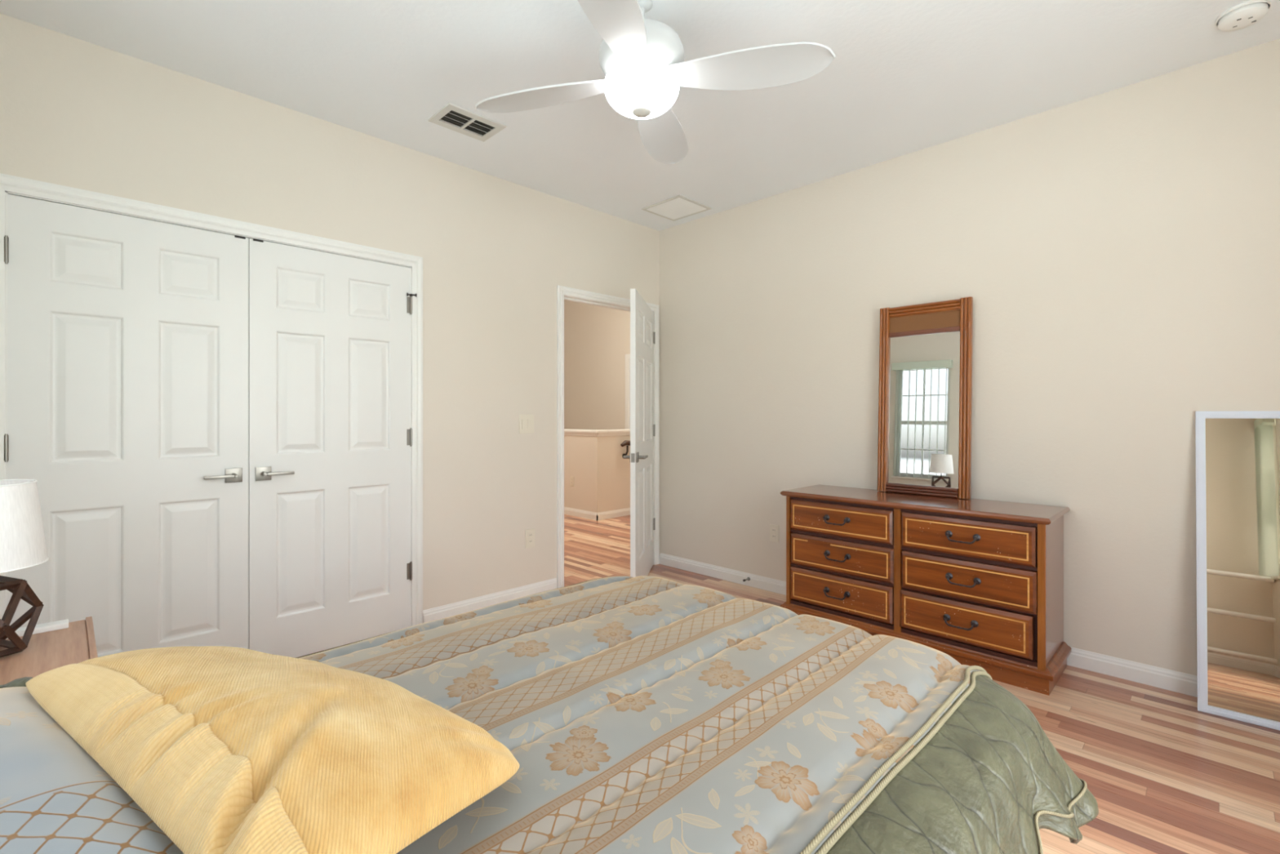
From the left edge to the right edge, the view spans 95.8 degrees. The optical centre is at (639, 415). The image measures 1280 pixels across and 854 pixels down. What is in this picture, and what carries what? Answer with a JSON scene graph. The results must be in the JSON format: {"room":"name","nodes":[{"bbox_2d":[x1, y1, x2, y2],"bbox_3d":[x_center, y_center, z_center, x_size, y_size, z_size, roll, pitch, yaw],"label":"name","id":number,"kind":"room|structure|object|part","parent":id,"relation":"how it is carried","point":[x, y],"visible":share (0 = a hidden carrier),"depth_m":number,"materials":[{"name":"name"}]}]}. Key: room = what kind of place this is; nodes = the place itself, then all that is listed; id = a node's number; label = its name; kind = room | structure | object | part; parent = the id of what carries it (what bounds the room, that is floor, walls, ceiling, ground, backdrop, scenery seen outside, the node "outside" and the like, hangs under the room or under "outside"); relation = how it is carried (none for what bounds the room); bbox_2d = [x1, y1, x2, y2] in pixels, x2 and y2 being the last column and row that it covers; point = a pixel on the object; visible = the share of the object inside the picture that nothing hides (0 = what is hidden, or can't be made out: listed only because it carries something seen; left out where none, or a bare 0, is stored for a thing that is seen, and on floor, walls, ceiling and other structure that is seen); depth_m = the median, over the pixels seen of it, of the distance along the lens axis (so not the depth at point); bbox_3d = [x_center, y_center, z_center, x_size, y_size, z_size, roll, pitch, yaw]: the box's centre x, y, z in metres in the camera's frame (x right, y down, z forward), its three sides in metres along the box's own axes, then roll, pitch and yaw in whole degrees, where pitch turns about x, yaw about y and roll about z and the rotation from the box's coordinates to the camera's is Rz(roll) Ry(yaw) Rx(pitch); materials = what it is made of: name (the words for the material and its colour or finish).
{"room":"bedroom","nodes":[
{"label":"bedroom","id":0,"kind":"room"},
{"bbox_2d":[0,13,659,610],"bbox_3d":[-1.299,-0.430,3.419,4.254,3.300,0.130,0,0,-45],"label":"wall","id":1,"kind":"structure","parent":0,"point":[495,252],"depth_m":3.39,"materials":[{"name":"beige paint"}]},
{"bbox_2d":[4,194,248,657],"bbox_3d":[-2.143,0.182,2.465,0.802,2.060,0.096,0,0,-45],"label":"door","id":2,"kind":"structure","parent":1,"relation":"in","point":[127,336],"depth_m":2.46,"materials":[{"name":"white paint"}]},
{"bbox_3d":[-1.919,0.279,2.663,0.153,0.066,0.061,0,0,-45],"label":"handle","id":3,"kind":"part","parent":2,"relation":"part of","materials":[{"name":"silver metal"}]},
{"bbox_2d":[0,173,422,626],"bbox_3d":[-1.907,0.151,2.799,1.694,2.138,0.147,0,0,-45],"label":"trim","id":4,"kind":"structure","parent":1,"relation":"attached to","point":[9,184],"depth_m":2.77,"materials":[{"name":"white paint"}]},
{"bbox_2d":[248,238,416,657],"bbox_3d":[-1.572,0.182,3.035,0.807,2.060,0.096,0,0,-45],"label":"door","id":5,"kind":"structure","parent":1,"relation":"in","point":[330,433],"depth_m":3.00,"materials":[{"name":"white paint"}]},
{"bbox_3d":[-1.774,0.279,2.809,0.153,0.066,0.061,0,0,-45],"label":"handle","id":6,"kind":"part","parent":5,"relation":"part of","materials":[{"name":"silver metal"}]},
{"bbox_2d":[422,577,557,622],"bbox_3d":[-1.622,1.176,2.996,2.940,0.088,0.013,0,0,-45],"label":"baseboard","id":7,"kind":"structure","parent":1,"relation":"attached to","point":[468,605],"depth_m":3.64,"materials":[{"name":"white paint"}]},
{"bbox_2d":[519,414,533,433],"bbox_3d":[-0.757,0.055,3.862,0.116,0.125,0.010,0,0,-45],"label":"light switch","id":8,"kind":"object","parent":1,"relation":"attached to","point":[526,421],"visible":1,"depth_m":3.86,"materials":[{"name":"beige plastic"}]},
{"bbox_2d":[524,528,534,547],"bbox_3d":[-0.737,0.822,3.882,0.076,0.124,0.009,0,0,-45],"label":"wall outlet","id":9,"kind":"object","parent":1,"relation":"attached to","point":[529,533],"visible":1,"depth_m":3.88,"materials":[{"name":"beige plastic"}]},
{"bbox_2d":[564,297,630,311],"bbox_3d":[-0.257,0.183,4.449,0.909,2.074,0.035,0,0,-45],"label":"trim","id":10,"kind":"structure","parent":1,"relation":"attached to","point":[565,298],"depth_m":4.37,"materials":[{"name":"white paint"}]},
{"bbox_2d":[556,284,659,587],"bbox_3d":[-0.257,0.154,4.449,1.033,2.132,0.147,0,0,-45],"label":"trim","id":11,"kind":"structure","parent":1,"relation":"attached to","point":[562,291],"depth_m":4.07,"materials":[{"name":"white paint"}]},
{"bbox_2d":[622,288,655,577],"bbox_3d":[0.023,0.183,4.275,0.156,2.050,0.924,0,0,9],"label":"door","id":12,"kind":"structure","parent":1,"relation":"in","point":[642,335],"depth_m":4.07,"materials":[{"name":"white paint"}]},
{"bbox_3d":[-0.078,0.278,3.939,0.061,0.066,0.153,0,0,9],"label":"handle","id":13,"kind":"part","parent":12,"relation":"part of","materials":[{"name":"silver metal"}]},
{"bbox_3d":[0.017,0.278,3.924,0.061,0.066,0.153,0,0,9],"label":"handle","id":14,"kind":"part","parent":12,"relation":"part of","materials":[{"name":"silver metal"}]},
{"bbox_2d":[564,300,630,430],"bbox_3d":[-0.095,-0.480,9.094,0.120,3.400,6.198,0,0,-45],"label":"wall","id":15,"kind":"structure","parent":0,"point":[597,339],"depth_m":9.66,"materials":[{"name":"beige paint"}]},
{"bbox_2d":[625,353,630,429],"bbox_3d":[0.167,0.125,8.733,0.020,2.190,1.120,0,0,-45],"label":"trim","id":16,"kind":"structure","parent":15,"relation":"attached to","point":[627,356],"depth_m":9.09,"materials":[{"name":"white paint"}]},
{"bbox_2d":[628,358,630,429],"bbox_3d":[0.194,0.155,8.710,0.015,2.110,1.050,0,0,-45],"label":"door","id":17,"kind":"structure","parent":15,"relation":"in","point":[628,358],"depth_m":9.06,"materials":[{"name":"white paint"}]},
{"bbox_2d":[564,435,630,512],"bbox_3d":[-1.519,0.710,8.822,1.480,1.020,4.370,0,0,-45],"label":"wall","id":18,"kind":"structure","parent":0,"point":[599,470],"depth_m":6.95,"materials":[{"name":"beige paint"}]},
{"bbox_2d":[564,506,630,520],"bbox_3d":[-1.378,1.176,8.954,1.893,0.088,4.383,0,0,-45],"label":"baseboard","id":19,"kind":"structure","parent":18,"relation":"attached to","point":[569,511],"depth_m":6.93,"materials":[{"name":"white paint"}]},
{"bbox_2d":[564,429,630,436],"bbox_3d":[-1.519,0.207,8.804,1.505,0.075,4.395,0,0,-45],"label":"trim","id":20,"kind":"structure","parent":18,"relation":"on","point":[588,433],"depth_m":6.94,"materials":[{"name":"white paint"}]},
{"bbox_2d":[620,440,630,458],"bbox_3d":[0.179,0.640,7.367,1.165,0.688,0.094,0,0,-45],"label":"handrail","id":21,"kind":"object","parent":18,"relation":"attached to","point":[624,442],"visible":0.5,"depth_m":6.99,"materials":[{"name":"brown wood"}]},
{"bbox_3d":[0.190,0.640,7.356,1.165,0.688,0.064,0,0,-45],"label":"rail","id":22,"kind":"part","parent":21,"relation":"part of","materials":[{"name":"brown wood"}]},
{"bbox_2d":[0,0,1279,231],"bbox_3d":[0.186,-1.580,1.932,3.994,0.100,4.072,0,0,-45],"label":"ceiling","id":23,"kind":"structure","parent":0,"point":[904,77],"depth_m":2.52,"materials":[{"name":"paint"}]},
{"bbox_2d":[427,102,506,142],"bbox_3d":[-0.900,-1.525,3.016,0.320,0.010,0.230,0,0,-45],"label":"ceiling vent","id":24,"kind":"object","parent":23,"relation":"in","point":[452,117],"visible":1,"depth_m":3.00,"materials":[{"name":"metal"}]},
{"bbox_2d":[475,0,835,164],"bbox_3d":[0.006,-1.323,2.142,0.991,0.413,0.991,0,0,-31],"label":"ceiling fan","id":25,"kind":"object","parent":23,"relation":"hanging from","point":[643,66],"visible":1,"depth_m":2.06,"materials":[{"name":"white plastic"}]},
{"bbox_3d":[-0.375,-1.232,2.231,0.584,0.052,0.184,0,0,14],"label":"blade","id":26,"kind":"part","parent":25,"relation":"part of","materials":[{"name":"white plastic"}]},
{"bbox_3d":[-0.083,-1.232,1.760,0.184,0.052,0.584,0,0,14],"label":"blade","id":27,"kind":"part","parent":25,"relation":"part of","materials":[{"name":"white plastic"}]},
{"bbox_3d":[0.006,-1.194,2.142,0.278,0.136,0.278,0,0,-45],"label":"lamp shade","id":28,"kind":"part","parent":25,"relation":"part of","materials":[{"name":"white glass"}]},
{"bbox_3d":[0.096,-1.232,2.523,0.184,0.052,0.584,0,0,14],"label":"blade","id":29,"kind":"part","parent":25,"relation":"part of","materials":[{"name":"white plastic"}]},
{"bbox_3d":[0.388,-1.232,2.052,0.584,0.052,0.184,0,0,14],"label":"blade","id":30,"kind":"part","parent":25,"relation":"part of","materials":[{"name":"white plastic"}]},
{"bbox_2d":[641,195,711,221],"bbox_3d":[0.269,-1.525,4.258,0.360,0.009,0.375,0,0,-45],"label":"ceiling access panel","id":31,"kind":"object","parent":23,"relation":"in","point":[679,206],"visible":1,"depth_m":4.24,"materials":[{"name":"paint"}]},
{"bbox_2d":[1215,0,1271,31],"bbox_3d":[2.285,-1.509,2.191,0.148,0.042,0.148,0,0,-45],"label":"smoke detector","id":32,"kind":"object","parent":23,"relation":"attached to","point":[1242,15],"visible":1,"depth_m":2.17,"materials":[{"name":"white plastic"}]},
{"bbox_2d":[295,514,1279,853],"bbox_3d":[-0.386,1.280,5.742,8.830,0.120,10.530,0,0,-45],"label":"floor","id":33,"kind":"structure","parent":0,"point":[1164,775],"depth_m":2.09,"materials":[{"name":"brown wood"}]},
{"bbox_2d":[0,616,97,684],"bbox_3d":[-1.613,0.911,1.353,0.510,0.618,0.595,0,0,-45],"label":"nightstand","id":34,"kind":"object","parent":33,"relation":"on","point":[45,651],"visible":0.26,"depth_m":1.48,"materials":[{"name":"brown wood"}]},
{"bbox_2d":[0,479,48,657],"bbox_3d":[-1.662,0.388,1.449,0.252,0.435,0.252,0,0,-45],"label":"table lamp","id":35,"kind":"object","parent":34,"relation":"on","point":[22,536],"visible":1,"depth_m":1.46,"materials":[{"name":"white fabric"}]},
{"bbox_3d":[-1.662,0.276,1.449,0.248,0.208,0.248,0,0,-45],"label":"lamp shade","id":36,"kind":"part","parent":35,"relation":"part of","materials":[{"name":"fabric"}]},
{"bbox_2d":[5,618,68,639],"bbox_3d":[-1.748,0.600,1.575,0.272,0.016,0.045,0,0,-45],"label":"book","id":37,"kind":"object","parent":34,"relation":"on","point":[63,624],"visible":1,"depth_m":1.63,"materials":[{"name":"white paper"}]},
{"bbox_2d":[780,484,1071,695],"bbox_3d":[1.453,0.833,3.113,0.492,0.775,1.342,0,0,-45],"label":"dresser","id":38,"kind":"object","parent":33,"relation":"on","point":[980,582],"visible":0.99,"depth_m":2.83,"materials":[{"name":"brown wood"}]},
{"bbox_3d":[1.078,0.981,3.184,0.038,0.047,0.153,0,0,-45],"label":"handle","id":39,"kind":"part","parent":38,"relation":"part of","materials":[{"name":"grey metal"}]},
{"bbox_3d":[1.078,0.576,3.184,0.038,0.047,0.153,0,0,-45],"label":"handle","id":40,"kind":"part","parent":38,"relation":"part of","materials":[{"name":"grey metal"}]},
{"bbox_3d":[1.080,0.775,3.182,0.038,0.047,0.153,0,0,-45],"label":"handle","id":41,"kind":"part","parent":38,"relation":"part of","materials":[{"name":"grey metal"}]},
{"bbox_3d":[1.101,0.986,3.208,0.026,0.192,0.594,0,0,-45],"label":"drawer","id":42,"kind":"part","parent":38,"relation":"part of","materials":[{"name":"brown wood"}]},
{"bbox_3d":[1.101,0.581,3.208,0.026,0.174,0.594,0,0,-45],"label":"drawer","id":43,"kind":"part","parent":38,"relation":"part of","materials":[{"name":"brown wood"}]},
{"bbox_3d":[1.104,0.780,3.205,0.026,0.180,0.595,0,0,-45],"label":"drawer","id":44,"kind":"part","parent":38,"relation":"part of","materials":[{"name":"brown wood"}]},
{"bbox_2d":[877,297,973,498],"bbox_3d":[1.595,-0.098,3.261,0.077,1.083,0.492,0,0,-45],"label":"dresser mirror","id":45,"kind":"object","parent":38,"relation":"on","point":[924,440],"visible":1,"depth_m":3.25,"materials":[{"name":"brown wood"}]},
{"bbox_3d":[1.581,0.417,3.248,0.038,0.052,0.380,3,-2,-45],"label":"rail","id":46,"kind":"part","parent":45,"relation":"part of","materials":[{"name":"wood"}]},
{"bbox_2d":[887,331,959,488],"bbox_3d":[1.599,-0.035,3.265,0.006,0.853,0.380,3,-2,-45],"label":"mirror glass","id":47,"kind":"object","parent":45,"relation":"attached to","point":[923,367],"depth_m":3.26,"materials":[{"name":"silver mirror"}]},
{"bbox_3d":[1.608,-0.474,3.274,0.024,0.026,0.380,3,-2,-45],"label":"glass rail","id":48,"kind":"part","parent":45,"relation":"part of","materials":[{"name":"wood"}]},
{"bbox_3d":[1.609,-0.606,3.276,0.033,0.058,0.380,3,-2,-45],"label":"rail","id":49,"kind":"part","parent":45,"relation":"part of","materials":[{"name":"wood"}]},
{"bbox_3d":[1.612,-0.532,3.278,0.014,0.090,0.380,3,-2,-45],"label":"cane panel","id":50,"kind":"part","parent":45,"relation":"part of","materials":[{"name":"brown wood"}]},
{"bbox_3d":[1.513,0.980,2.737,0.038,0.047,0.153,0,0,-45],"label":"handle","id":51,"kind":"part","parent":38,"relation":"part of","materials":[{"name":"grey metal"}]},
{"bbox_3d":[1.522,0.576,2.734,0.038,0.047,0.153,0,0,-45],"label":"handle","id":52,"kind":"part","parent":38,"relation":"part of","materials":[{"name":"grey metal"}]},
{"bbox_3d":[1.519,0.777,2.726,0.038,0.047,0.153,0,0,-45],"label":"handle","id":53,"kind":"part","parent":38,"relation":"part of","materials":[{"name":"grey metal"}]},
{"bbox_3d":[1.539,0.985,2.763,0.034,0.190,0.570,0,0,-45],"label":"drawer","id":54,"kind":"part","parent":38,"relation":"part of","materials":[{"name":"brown wood"}]},
{"bbox_3d":[1.546,0.581,2.759,0.030,0.174,0.576,0,0,-45],"label":"drawer","id":55,"kind":"part","parent":38,"relation":"part of","materials":[{"name":"brown wood"}]},
{"bbox_3d":[1.546,0.782,2.753,0.038,0.184,0.578,0,0,-45],"label":"drawer","id":56,"kind":"part","parent":38,"relation":"part of","materials":[{"name":"brown wood"}]},
{"bbox_2d":[1195,410,1279,730],"bbox_3d":[2.489,0.601,2.343,0.335,1.241,0.175,0,0,42],"label":"leaning mirror","id":57,"kind":"object","parent":33,"relation":"on","point":[1237,453],"visible":1,"depth_m":2.37,"materials":[{"name":"beige mirror"}]},
{"bbox_3d":[-0.325,0.943,1.082,2.010,0.553,1.250,0,0,-45],"label":"bed","id":58,"kind":"object","parent":33,"relation":"on","visible":0},
{"bbox_2d":[297,575,1098,853],"bbox_3d":[-0.209,0.758,1.128,2.185,0.346,1.577,0,0,-45],"label":"comforter","id":59,"kind":"object","parent":58,"relation":"on","point":[641,714],"visible":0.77,"depth_m":1.12,"materials":[{"name":"fabric"}]},
{"bbox_2d":[0,676,184,853],"bbox_3d":[-0.826,0.482,0.660,0.910,0.133,0.454,0,0,33],"label":"pillow sham","id":60,"kind":"object","parent":59,"relation":"on","point":[55,797],"visible":0.52,"depth_m":0.67,"materials":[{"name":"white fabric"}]},
{"bbox_2d":[25,645,519,853],"bbox_3d":[-0.569,0.475,0.913,0.794,0.184,0.434,0,0,31],"label":"throw pillow","id":61,"kind":"object","parent":59,"relation":"on","point":[226,749],"visible":1,"depth_m":0.75,"materials":[{"name":"yellow fabric"}]},
{"bbox_3d":[0.273,0.819,0.569,0.116,0.143,2.070,0,0,42],"label":"hem cord","id":62,"kind":"part","parent":59,"relation":"part of","materials":[{"name":"fabric"}]},
{"bbox_2d":[659,39,1279,675],"bbox_3d":[1.690,-0.430,3.344,0.130,3.300,4.202,0,0,-45],"label":"wall","id":63,"kind":"structure","parent":0,"point":[1117,252],"depth_m":2.91,"materials":[{"name":"beige paint"}]},
{"bbox_2d":[768,524,778,542],"bbox_3d":[0.929,0.814,4.007,0.009,0.118,0.074,0,0,-45],"label":"wall outlet","id":64,"kind":"object","parent":63,"relation":"attached to","point":[773,529],"visible":1,"depth_m":4.00,"materials":[{"name":"beige plastic"}]},
{"bbox_2d":[771,533,776,538],"bbox_3d":[0.928,0.835,4.006,0.004,0.028,0.034,0,0,-45],"label":"receptacle","id":65,"kind":"object","parent":64,"relation":"attached to","point":[773,535],"depth_m":4.00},
{"bbox_2d":[659,552,1197,697],"bbox_3d":[1.599,1.176,3.334,0.013,0.088,4.057,0,0,-45],"label":"baseboard","id":66,"kind":"structure","parent":63,"relation":"attached to","point":[1151,675],"depth_m":2.75,"materials":[{"name":"white paint"}]}
]}

